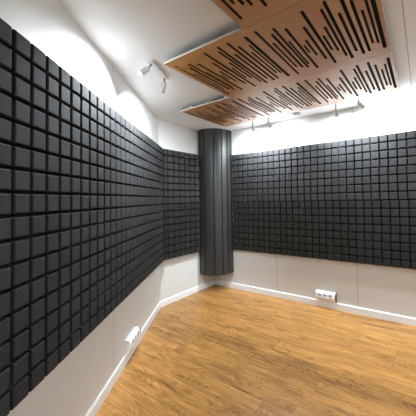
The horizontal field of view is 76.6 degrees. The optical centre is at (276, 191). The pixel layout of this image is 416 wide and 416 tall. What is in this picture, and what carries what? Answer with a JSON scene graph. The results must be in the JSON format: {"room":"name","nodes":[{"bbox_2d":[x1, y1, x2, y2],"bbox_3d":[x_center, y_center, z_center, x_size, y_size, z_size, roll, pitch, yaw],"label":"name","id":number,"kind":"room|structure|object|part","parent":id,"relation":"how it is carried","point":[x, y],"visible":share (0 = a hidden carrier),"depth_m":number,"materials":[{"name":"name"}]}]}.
{"room":"studio","nodes":[
{"label":"studio","id":0,"kind":"room"},
{"bbox_2d":[0,0,159,415],"bbox_3d":[-1.255,0.226,1.205,0.120,2.768,4.917,-1,-2,-11],"label":"wall","id":1,"kind":"structure","parent":0,"point":[71,389],"depth_m":1.69,"materials":[{"name":"white paint"}]},
{"bbox_2d":[0,317,9,415],"bbox_3d":[-1.074,0.696,0.826,0.072,0.399,0.399,-1,-2,-11],"label":"panel","id":2,"kind":"object","parent":1,"relation":"attached to","point":[4,321],"visible":1,"depth_m":1.00,"materials":[{"name":"black fabric"}]},
{"bbox_2d":[0,218,10,316],"bbox_3d":[-1.082,0.296,0.836,0.072,0.399,0.399,-1,-2,-11],"label":"panel","id":3,"kind":"object","parent":1,"relation":"attached to","point":[5,223],"visible":1,"depth_m":1.00,"materials":[{"name":"black"}]},
{"bbox_2d":[0,118,10,214],"bbox_3d":[-1.091,-0.104,0.846,0.072,0.399,0.399,-1,-2,-11],"label":"panel","id":4,"kind":"object","parent":1,"relation":"attached to","point":[5,125],"visible":1,"depth_m":1.01,"materials":[{"name":"black"}]},
{"bbox_2d":[0,18,11,117],"bbox_3d":[-1.099,-0.503,0.856,0.072,0.399,0.399,-1,-2,-11],"label":"panel","id":5,"kind":"object","parent":1,"relation":"attached to","point":[5,28],"visible":1,"depth_m":1.02,"materials":[{"name":"black"}]},
{"bbox_2d":[0,212,69,310],"bbox_3d":[-1.160,0.308,1.228,0.072,0.399,0.399,-1,-2,-11],"label":"panel","id":6,"kind":"object","parent":1,"relation":"attached to","point":[37,240],"visible":0.98,"depth_m":1.18,"materials":[{"name":"black fabric"}]},
{"bbox_2d":[0,123,69,215],"bbox_3d":[-1.169,-0.092,1.239,0.072,0.399,0.399,-1,-2,-11],"label":"panel","id":7,"kind":"object","parent":1,"relation":"attached to","point":[38,164],"visible":0.98,"depth_m":1.19,"materials":[{"name":"black"}]},
{"bbox_2d":[2,284,69,410],"bbox_3d":[-1.152,0.708,1.216,0.072,0.399,0.399,-1,-2,-11],"label":"panel","id":8,"kind":"object","parent":1,"relation":"attached to","point":[39,329],"visible":0.94,"depth_m":1.17,"materials":[{"name":"black"}]},
{"bbox_2d":[2,29,69,139],"bbox_3d":[-1.177,-0.491,1.249,0.072,0.399,0.399,-1,-2,-11],"label":"panel","id":9,"kind":"object","parent":1,"relation":"attached to","point":[39,96],"visible":0.91,"depth_m":1.20,"materials":[{"name":"black"}]},
{"bbox_2d":[61,209,103,280],"bbox_3d":[-1.238,0.320,1.619,0.072,0.399,0.399,-1,-2,-11],"label":"panel","id":10,"kind":"object","parent":1,"relation":"attached to","point":[85,246],"visible":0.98,"depth_m":1.58,"materials":[{"name":"black"}]},
{"bbox_2d":[61,143,103,211],"bbox_3d":[-1.247,-0.080,1.631,0.072,0.399,0.399,-1,-2,-11],"label":"panel","id":11,"kind":"object","parent":1,"relation":"attached to","point":[85,171],"visible":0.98,"depth_m":1.59,"materials":[{"name":"black"}]},
{"bbox_2d":[63,75,103,152],"bbox_3d":[-1.255,-0.480,1.642,0.072,0.399,0.399,-1,-2,-11],"label":"panel","id":12,"kind":"object","parent":1,"relation":"attached to","point":[86,117],"visible":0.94,"depth_m":1.60,"materials":[{"name":"black"}]},
{"bbox_2d":[64,266,103,351],"bbox_3d":[-1.230,0.720,1.610,0.072,0.399,0.399,-1,-2,-11],"label":"panel","id":13,"kind":"object","parent":1,"relation":"attached to","point":[86,300],"visible":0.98,"depth_m":1.57,"materials":[{"name":"black"}]},
{"bbox_2d":[97,155,124,208],"bbox_3d":[-1.325,-0.068,2.023,0.072,0.399,0.399,-1,-2,-11],"label":"panel","id":14,"kind":"object","parent":1,"relation":"attached to","point":[113,178],"visible":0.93,"depth_m":1.99,"materials":[{"name":"black fabric"}]},
{"bbox_2d":[97,207,125,262],"bbox_3d":[-1.316,0.332,2.013,0.072,0.399,0.399,-1,-2,-11],"label":"panel","id":15,"kind":"object","parent":1,"relation":"attached to","point":[114,246],"visible":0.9,"depth_m":1.98,"materials":[{"name":"black"}]},
{"bbox_2d":[99,101,124,160],"bbox_3d":[-1.333,-0.468,2.033,0.072,0.399,0.399,-1,-2,-11],"label":"panel","id":16,"kind":"object","parent":1,"relation":"attached to","point":[114,122],"visible":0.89,"depth_m":2.00,"materials":[{"name":"black fabric"}]},
{"bbox_2d":[100,254,125,318],"bbox_3d":[-1.307,0.732,2.001,0.072,0.399,0.399,-1,-2,-11],"label":"panel","id":17,"kind":"object","parent":1,"relation":"attached to","point":[114,292],"visible":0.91,"depth_m":1.97,"materials":[{"name":"black fabric"}]},
{"bbox_2d":[85,301,160,415],"bbox_3d":[-1.163,1.515,1.188,0.013,0.088,4.817,-1,-2,-11],"label":"baseboard","id":18,"kind":"structure","parent":1,"relation":"attached to","point":[100,399],"depth_m":2.14,"materials":[{"name":"white wood"}]},
{"bbox_2d":[120,206,140,250],"bbox_3d":[-1.394,0.344,2.403,0.072,0.399,0.399,-1,-2,-11],"label":"panel","id":19,"kind":"object","parent":1,"relation":"attached to","point":[132,230],"visible":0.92,"depth_m":2.38,"materials":[{"name":"black fabric"}]},
{"bbox_2d":[120,163,140,206],"bbox_3d":[-1.403,-0.056,2.416,0.072,0.399,0.399,-1,-2,-11],"label":"panel","id":20,"kind":"object","parent":1,"relation":"attached to","point":[131,181],"visible":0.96,"depth_m":2.38,"materials":[{"name":"black fabric"}]},
{"bbox_2d":[122,118,139,166],"bbox_3d":[-1.411,-0.456,2.427,0.072,0.399,0.399,-1,-2,-11],"label":"panel","id":21,"kind":"object","parent":1,"relation":"attached to","point":[132,133],"visible":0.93,"depth_m":2.39,"materials":[{"name":"black"}]},
{"bbox_2d":[123,246,140,297],"bbox_3d":[-1.386,0.744,2.394,0.072,0.399,0.399,-1,-2,-11],"label":"panel","id":22,"kind":"object","parent":1,"relation":"attached to","point":[133,257],"visible":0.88,"depth_m":2.37,"materials":[{"name":"black"}]},
{"bbox_2d":[124,325,140,354],"bbox_3d":[-1.395,1.438,2.455,0.057,0.126,0.283,-1,-2,-11],"label":"power outlet","id":23,"kind":"object","parent":1,"relation":"attached to","point":[134,334],"visible":1,"depth_m":2.39,"materials":[{"name":"white plastic"}]},
{"bbox_2d":[136,205,151,243],"bbox_3d":[-1.472,0.356,2.797,0.072,0.399,0.399,-1,-2,-11],"label":"panel","id":24,"kind":"object","parent":1,"relation":"attached to","point":[146,234],"visible":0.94,"depth_m":2.77,"materials":[{"name":"black"}]},
{"bbox_2d":[136,168,151,205],"bbox_3d":[-1.481,-0.044,2.808,0.072,0.399,0.399,-1,-2,-11],"label":"panel","id":25,"kind":"object","parent":1,"relation":"attached to","point":[145,184],"visible":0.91,"depth_m":2.79,"materials":[{"name":"black"}]},
{"bbox_2d":[138,240,151,282],"bbox_3d":[-1.464,0.755,2.786,0.072,0.399,0.399,-1,-2,-11],"label":"panel","id":26,"kind":"object","parent":1,"relation":"attached to","point":[146,250],"visible":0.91,"depth_m":2.76,"materials":[{"name":"black"}]},
{"bbox_2d":[138,130,151,170],"bbox_3d":[-1.489,-0.444,2.816,0.072,0.399,0.399,-1,-2,-11],"label":"panel","id":27,"kind":"object","parent":1,"relation":"attached to","point":[145,141],"visible":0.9,"depth_m":2.79,"materials":[{"name":"black fabric"}]},
{"bbox_2d":[147,173,159,204],"bbox_3d":[-1.558,-0.032,3.198,0.072,0.399,0.399,-1,-2,-11],"label":"panel","id":28,"kind":"object","parent":1,"relation":"attached to","point":[155,179],"visible":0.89,"depth_m":3.19,"materials":[{"name":"black"}]},
{"bbox_2d":[148,205,160,237],"bbox_3d":[-1.550,0.367,3.188,0.072,0.399,0.399,-1,-2,-11],"label":"panel","id":29,"kind":"object","parent":1,"relation":"attached to","point":[156,229],"visible":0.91,"depth_m":3.17,"materials":[{"name":"black fabric"}]},
{"bbox_2d":[149,139,159,173],"bbox_3d":[-1.567,-0.432,3.209,0.072,0.399,0.399,-1,-2,-11],"label":"panel","id":30,"kind":"object","parent":1,"relation":"attached to","point":[155,148],"visible":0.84,"depth_m":3.18,"materials":[{"name":"black fabric"}]},
{"bbox_2d":[149,235,160,271],"bbox_3d":[-1.542,0.767,3.179,0.072,0.399,0.399,-1,-2,-11],"label":"panel","id":31,"kind":"object","parent":1,"relation":"attached to","point":[156,244],"visible":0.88,"depth_m":3.15,"materials":[{"name":"black"}]},
{"bbox_2d":[156,204,163,232],"bbox_3d":[-1.605,0.376,3.465,0.072,0.399,0.163,-1,-2,-11],"label":"panel","id":32,"kind":"object","parent":1,"relation":"attached to","point":[162,206],"visible":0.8,"depth_m":3.48,"materials":[{"name":"black"}]},
{"bbox_2d":[157,176,162,203],"bbox_3d":[-1.613,-0.024,3.476,0.072,0.399,0.163,-1,-2,-11],"label":"panel","id":33,"kind":"object","parent":1,"relation":"attached to","point":[161,177],"visible":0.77,"depth_m":3.45,"materials":[{"name":"black"}]},
{"bbox_2d":[158,146,162,174],"bbox_3d":[-1.622,-0.424,3.486,0.072,0.399,0.163,-1,-2,-11],"label":"panel","id":34,"kind":"object","parent":1,"relation":"attached to","point":[161,148],"visible":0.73,"depth_m":3.47,"materials":[{"name":"black"}]},
{"bbox_2d":[159,233,163,262],"bbox_3d":[-1.596,0.776,3.455,0.072,0.399,0.163,-1,-2,-11],"label":"panel","id":35,"kind":"object","parent":1,"relation":"attached to","point":[161,234],"visible":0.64,"depth_m":3.45,"materials":[{"name":"black"}]},
{"bbox_2d":[158,119,214,300],"bbox_3d":[-1.427,0.306,4.109,0.120,2.768,1.242,-2,-2,30],"label":"wall","id":36,"kind":"structure","parent":0,"point":[179,274],"depth_m":3.88,"materials":[{"name":"white paint"}]},
{"bbox_2d":[161,204,178,231],"bbox_3d":[-1.550,0.381,3.703,0.072,0.399,0.260,-2,-2,30],"label":"panel","id":37,"kind":"object","parent":36,"relation":"attached to","point":[171,213],"visible":0.98,"depth_m":3.67,"materials":[{"name":"black"}]},
{"bbox_2d":[161,176,178,203],"bbox_3d":[-1.559,-0.019,3.714,0.072,0.399,0.260,-2,-2,30],"label":"panel","id":38,"kind":"object","parent":36,"relation":"attached to","point":[170,186],"visible":0.99,"depth_m":3.68,"materials":[{"name":"black fabric"}]},
{"bbox_2d":[161,149,178,176],"bbox_3d":[-1.567,-0.419,3.724,0.072,0.399,0.260,-2,-2,30],"label":"panel","id":39,"kind":"object","parent":36,"relation":"attached to","point":[170,161],"visible":0.96,"depth_m":3.69,"materials":[{"name":"black"}]},
{"bbox_2d":[162,230,179,259],"bbox_3d":[-1.542,0.781,3.693,0.072,0.399,0.260,-2,-2,30],"label":"panel","id":40,"kind":"object","parent":36,"relation":"attached to","point":[171,239],"visible":0.96,"depth_m":3.67,"materials":[{"name":"black fabric"}]},
{"bbox_2d":[161,279,214,306],"bbox_3d":[-1.361,1.593,4.010,0.013,0.088,1.077,-2,-2,30],"label":"baseboard","id":41,"kind":"structure","parent":36,"relation":"attached to","point":[181,295],"depth_m":3.93,"materials":[{"name":"white"}]},
{"bbox_2d":[177,177,198,203],"bbox_3d":[-1.392,-0.015,3.999,0.072,0.399,0.399,-2,-2,30],"label":"panel","id":42,"kind":"object","parent":36,"relation":"attached to","point":[188,187],"visible":1,"depth_m":3.96,"materials":[{"name":"black fabric"}]},
{"bbox_2d":[177,151,198,178],"bbox_3d":[-1.400,-0.415,4.009,0.072,0.399,0.399,-2,-2,30],"label":"panel","id":43,"kind":"object","parent":36,"relation":"attached to","point":[188,163],"visible":0.96,"depth_m":3.98,"materials":[{"name":"black fabric"}]},
{"bbox_2d":[178,227,199,255],"bbox_3d":[-1.375,0.785,3.978,0.072,0.399,0.399,-2,-2,30],"label":"panel","id":44,"kind":"object","parent":36,"relation":"attached to","point":[189,242],"visible":0.99,"depth_m":3.94,"materials":[{"name":"black"}]},
{"bbox_2d":[178,203,199,229],"bbox_3d":[-1.383,0.385,3.989,0.072,0.399,0.399,-2,-2,30],"label":"panel","id":45,"kind":"object","parent":36,"relation":"attached to","point":[189,213],"visible":0.98,"depth_m":3.96,"materials":[{"name":"black"}]},
{"bbox_2d":[57,0,415,130],"bbox_3d":[0.106,-1.170,1.101,5.894,0.060,4.920,-2,-2,30],"label":"ceiling","id":46,"kind":"structure","parent":0,"point":[129,33],"depth_m":1.85,"materials":[{"name":"white paint"}]},
{"bbox_2d":[138,59,167,92],"bbox_3d":[-1.060,-1.006,2.220,0.119,0.158,0.365,-1,-2,6],"label":"spotlight","id":47,"kind":"object","parent":46,"relation":"attached to","point":[152,63],"visible":1,"depth_m":2.17,"materials":[{"name":"white metal"}]},
{"bbox_3d":[-1.042,-1.073,2.229,0.050,0.025,0.310,-1,-1,0],"label":"rail","id":48,"kind":"part","parent":47,"relation":"part of","materials":[{"name":"white metal"}]},
{"bbox_2d":[181,96,268,126],"bbox_3d":[-0.641,-1.033,3.279,0.800,0.068,0.805,-2,-2,30],"label":"ceiling panel","id":49,"kind":"object","parent":46,"relation":"attached to","point":[226,111],"visible":0.99,"depth_m":3.20,"materials":[{"name":"brown wood"}]},
{"bbox_2d":[164,27,296,97],"bbox_3d":[-0.358,-1.067,2.179,0.800,0.068,0.805,-2,-2,30],"label":"ceiling panel","id":50,"kind":"object","parent":46,"relation":"attached to","point":[232,64],"visible":1,"depth_m":2.08,"materials":[{"name":"brown wood"}]},
{"bbox_2d":[212,0,305,27],"bbox_3d":[-0.076,-1.102,1.079,0.800,0.068,0.805,-2,-2,30],"label":"ceiling panel","id":51,"kind":"object","parent":46,"relation":"attached to","point":[245,13],"visible":1,"depth_m":1.46,"materials":[{"name":"brown wood"}]},
{"bbox_2d":[251,117,271,131],"bbox_3d":[-0.223,-0.977,3.671,0.347,0.176,0.097,-2,-2,30],"label":"spotlight","id":52,"kind":"object","parent":46,"relation":"attached to","point":[268,122],"visible":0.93,"depth_m":3.64,"materials":[{"name":"white metal"}]},
{"bbox_2d":[231,79,325,116],"bbox_3d":[0.049,-1.058,2.875,0.800,0.068,0.805,-2,-2,30],"label":"ceiling panel","id":53,"kind":"object","parent":46,"relation":"attached to","point":[291,96],"visible":0.96,"depth_m":2.81,"materials":[{"name":"brown wood"}]},
{"bbox_2d":[292,112,300,116],"bbox_3d":[0.282,-1.062,3.488,0.120,0.036,0.120,-2,-2,30],"label":"smoke detector","id":54,"kind":"object","parent":46,"relation":"attached to","point":[296,114],"visible":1,"depth_m":3.45,"materials":[{"name":"white plastic"}]},
{"bbox_2d":[243,0,391,77],"bbox_3d":[0.332,-1.093,1.775,0.800,0.068,0.805,-2,-2,30],"label":"ceiling panel","id":55,"kind":"object","parent":46,"relation":"attached to","point":[308,37],"visible":0.98,"depth_m":1.71,"materials":[{"name":"brown wood"}]},
{"bbox_2d":[297,51,399,104],"bbox_3d":[0.739,-1.083,2.471,0.800,0.068,0.805,-2,-2,30],"label":"ceiling panel","id":56,"kind":"object","parent":46,"relation":"attached to","point":[375,75],"visible":0.98,"depth_m":2.40,"materials":[{"name":"brown wood"}]},
{"bbox_2d":[334,98,364,116],"bbox_3d":[0.873,-1.014,3.027,0.360,0.182,0.092,-2,-2,30],"label":"spotlight","id":57,"kind":"object","parent":46,"relation":"attached to","point":[359,104],"visible":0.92,"depth_m":3.02,"materials":[{"name":"white metal"}]},
{"bbox_2d":[96,285,415,415],"bbox_3d":[0.122,1.553,1.054,5.950,0.050,4.880,-2,-2,30],"label":"floor","id":58,"kind":"structure","parent":0,"point":[214,350],"depth_m":2.30,"materials":[{"name":"brown wood"}]},
{"bbox_2d":[215,95,415,317],"bbox_3d":[1.347,0.222,3.137,5.894,2.768,0.120,-2,-2,30],"label":"wall","id":59,"kind":"structure","parent":0,"point":[387,289],"depth_m":3.40,"materials":[{"name":"white paint"}]},
{"bbox_2d":[198,128,233,275],"bbox_3d":[-1.026,0.166,4.239,0.445,2.395,0.369,-2,-2,30],"label":"column","id":60,"kind":"structure","parent":59,"relation":"attached to","point":[214,144],"depth_m":4.12,"materials":[{"name":"black fabric"}]},
{"bbox_2d":[231,177,253,201],"bbox_3d":[-0.563,-0.028,4.155,0.443,0.399,0.057,-2,-2,30],"label":"panel","id":61,"kind":"object","parent":59,"relation":"attached to","point":[242,189],"visible":1,"depth_m":4.14,"materials":[{"name":"black fabric"}]},
{"bbox_2d":[231,152,253,177],"bbox_3d":[-0.566,-0.428,4.163,0.443,0.399,0.057,-2,-2,30],"label":"panel","id":62,"kind":"object","parent":59,"relation":"attached to","point":[242,164],"visible":0.99,"depth_m":4.14,"materials":[{"name":"black fabric"}]},
{"bbox_2d":[232,226,254,251],"bbox_3d":[-0.543,0.771,4.133,0.443,0.399,0.057,-2,-2,30],"label":"panel","id":63,"kind":"object","parent":59,"relation":"attached to","point":[243,239],"visible":0.99,"depth_m":4.11,"materials":[{"name":"black fabric"}]},
{"bbox_2d":[232,202,254,226],"bbox_3d":[-0.547,0.371,4.141,0.443,0.399,0.057,-2,-2,30],"label":"panel","id":64,"kind":"object","parent":59,"relation":"attached to","point":[243,214],"visible":0.98,"depth_m":4.12,"materials":[{"name":"black"}]},
{"bbox_2d":[252,175,274,201],"bbox_3d":[-0.200,-0.042,3.943,0.399,0.399,0.057,-2,-2,30],"label":"panel","id":65,"kind":"object","parent":59,"relation":"attached to","point":[263,186],"visible":0.99,"depth_m":3.92,"materials":[{"name":"black"}]},
{"bbox_2d":[252,150,274,176],"bbox_3d":[-0.202,-0.442,3.950,0.399,0.399,0.057,-2,-2,30],"label":"panel","id":66,"kind":"object","parent":59,"relation":"attached to","point":[263,161],"visible":0.99,"depth_m":3.93,"materials":[{"name":"black"}]},
{"bbox_2d":[253,202,275,227],"bbox_3d":[-0.183,0.358,3.928,0.399,0.399,0.057,-2,-2,30],"label":"panel","id":67,"kind":"object","parent":59,"relation":"attached to","point":[264,212],"visible":0.97,"depth_m":3.90,"materials":[{"name":"black"}]},
{"bbox_2d":[254,227,276,253],"bbox_3d":[-0.178,0.758,3.919,0.399,0.399,0.057,-2,-2,30],"label":"panel","id":68,"kind":"object","parent":59,"relation":"attached to","point":[265,241],"visible":0.98,"depth_m":3.90,"materials":[{"name":"black"}]},
{"bbox_2d":[274,174,298,200],"bbox_3d":[0.146,-0.054,3.741,0.399,0.399,0.057,-2,-2,30],"label":"panel","id":69,"kind":"object","parent":59,"relation":"attached to","point":[286,187],"visible":1,"depth_m":3.72,"materials":[{"name":"black"}]},
{"bbox_2d":[274,146,298,174],"bbox_3d":[0.143,-0.454,3.748,0.399,0.399,0.057,-2,-2,30],"label":"panel","id":70,"kind":"object","parent":59,"relation":"attached to","point":[285,159],"visible":1,"depth_m":3.73,"materials":[{"name":"black fabric"}]},
{"bbox_2d":[275,201,299,228],"bbox_3d":[0.162,0.345,3.726,0.399,0.399,0.057,-2,-2,30],"label":"panel","id":71,"kind":"object","parent":59,"relation":"attached to","point":[287,215],"visible":1,"depth_m":3.71,"materials":[{"name":"black"}]},
{"bbox_2d":[275,228,300,256],"bbox_3d":[0.166,0.745,3.718,0.399,0.399,0.057,-2,-2,30],"label":"panel","id":72,"kind":"object","parent":59,"relation":"attached to","point":[288,243],"visible":0.97,"depth_m":3.69,"materials":[{"name":"black fabric"}]},
{"bbox_2d":[298,172,325,200],"bbox_3d":[0.491,-0.067,3.539,0.399,0.399,0.057,-2,-2,30],"label":"panel","id":73,"kind":"object","parent":59,"relation":"attached to","point":[311,186],"visible":1,"depth_m":3.52,"materials":[{"name":"black"}]},
{"bbox_2d":[298,143,325,173],"bbox_3d":[0.489,-0.467,3.546,0.399,0.399,0.057,-2,-2,30],"label":"panel","id":74,"kind":"object","parent":59,"relation":"attached to","point":[311,157],"visible":1,"depth_m":3.52,"materials":[{"name":"black"}]},
{"bbox_2d":[299,201,326,229],"bbox_3d":[0.507,0.333,3.525,0.399,0.399,0.057,-2,-2,30],"label":"panel","id":75,"kind":"object","parent":59,"relation":"attached to","point":[312,214],"visible":0.99,"depth_m":3.50,"materials":[{"name":"black fabric"}]},
{"bbox_2d":[300,229,327,259],"bbox_3d":[0.512,0.733,3.516,0.399,0.399,0.057,-2,-2,30],"label":"panel","id":76,"kind":"object","parent":59,"relation":"attached to","point":[313,244],"visible":0.99,"depth_m":3.49,"materials":[{"name":"black"}]},
{"bbox_2d":[215,279,415,325],"bbox_3d":[1.341,1.510,3.046,5.654,0.088,0.013,-2,-2,30],"label":"baseboard","id":77,"kind":"structure","parent":59,"relation":"attached to","point":[411,321],"depth_m":3.43,"materials":[{"name":"white"}]},
{"bbox_2d":[315,289,336,302],"bbox_3d":[0.671,1.419,3.413,0.283,0.126,0.057,-2,-2,30],"label":"power outlet","id":78,"kind":"object","parent":59,"relation":"attached to","point":[319,294],"visible":1,"depth_m":3.39,"materials":[{"name":"white plastic"}]},
{"bbox_2d":[324,139,354,171],"bbox_3d":[0.834,-0.479,3.344,0.399,0.399,0.057,-2,-2,30],"label":"panel","id":79,"kind":"object","parent":59,"relation":"attached to","point":[339,155],"visible":1,"depth_m":3.31,"materials":[{"name":"black fabric"}]},
{"bbox_2d":[325,170,355,200],"bbox_3d":[0.836,-0.079,3.337,0.399,0.399,0.057,-2,-2,30],"label":"panel","id":80,"kind":"object","parent":59,"relation":"attached to","point":[339,185],"visible":1,"depth_m":3.32,"materials":[{"name":"black"}]},
{"bbox_2d":[326,200,356,231],"bbox_3d":[0.853,0.320,3.322,0.399,0.399,0.057,-2,-2,30],"label":"panel","id":81,"kind":"object","parent":59,"relation":"attached to","point":[341,215],"visible":1,"depth_m":3.30,"materials":[{"name":"black"}]},
{"bbox_2d":[327,230,357,262],"bbox_3d":[0.858,0.720,3.314,0.399,0.399,0.057,-2,-2,30],"label":"panel","id":82,"kind":"object","parent":59,"relation":"attached to","point":[341,245],"visible":1,"depth_m":3.29,"materials":[{"name":"black"}]},
{"bbox_2d":[354,134,388,168],"bbox_3d":[1.180,-0.492,3.142,0.399,0.399,0.057,-2,-2,30],"label":"panel","id":83,"kind":"object","parent":59,"relation":"attached to","point":[371,151],"visible":0.99,"depth_m":3.12,"materials":[{"name":"black fabric"}]},
{"bbox_2d":[355,167,388,199],"bbox_3d":[1.181,-0.092,3.135,0.399,0.399,0.057,-2,-2,30],"label":"panel","id":84,"kind":"object","parent":59,"relation":"attached to","point":[370,183],"visible":1,"depth_m":3.11,"materials":[{"name":"black"}]},
{"bbox_2d":[356,200,390,232],"bbox_3d":[1.198,0.308,3.120,0.399,0.399,0.057,-2,-2,30],"label":"panel","id":85,"kind":"object","parent":59,"relation":"attached to","point":[372,215],"visible":1,"depth_m":3.10,"materials":[{"name":"black fabric"}]},
{"bbox_2d":[357,232,391,266],"bbox_3d":[1.202,0.708,3.112,0.399,0.399,0.057,-2,-2,30],"label":"panel","id":86,"kind":"object","parent":59,"relation":"attached to","point":[373,248],"visible":1,"depth_m":3.09,"materials":[{"name":"black"}]},
{"bbox_2d":[388,165,415,199],"bbox_3d":[1.526,-0.104,2.934,0.399,0.399,0.057,-2,-2,30],"label":"panel","id":87,"kind":"object","parent":59,"relation":"attached to","point":[402,179],"visible":1,"depth_m":2.94,"materials":[{"name":"black fabric"}]},
{"bbox_2d":[388,130,415,166],"bbox_3d":[1.525,-0.504,2.940,0.399,0.399,0.057,-2,-2,30],"label":"panel","id":88,"kind":"object","parent":59,"relation":"attached to","point":[402,145],"visible":1,"depth_m":2.95,"materials":[{"name":"black"}]},
{"bbox_2d":[390,200,415,233],"bbox_3d":[1.542,0.295,2.919,0.399,0.399,0.057,-2,-2,30],"label":"panel","id":89,"kind":"object","parent":59,"relation":"attached to","point":[403,212],"visible":1,"depth_m":2.93,"materials":[{"name":"black"}]},
{"bbox_2d":[391,233,415,268],"bbox_3d":[1.547,0.695,2.911,0.399,0.399,0.057,-2,-2,30],"label":"panel","id":90,"kind":"object","parent":59,"relation":"attached to","point":[403,246],"visible":1,"depth_m":2.92,"materials":[{"name":"black"}]}
]}

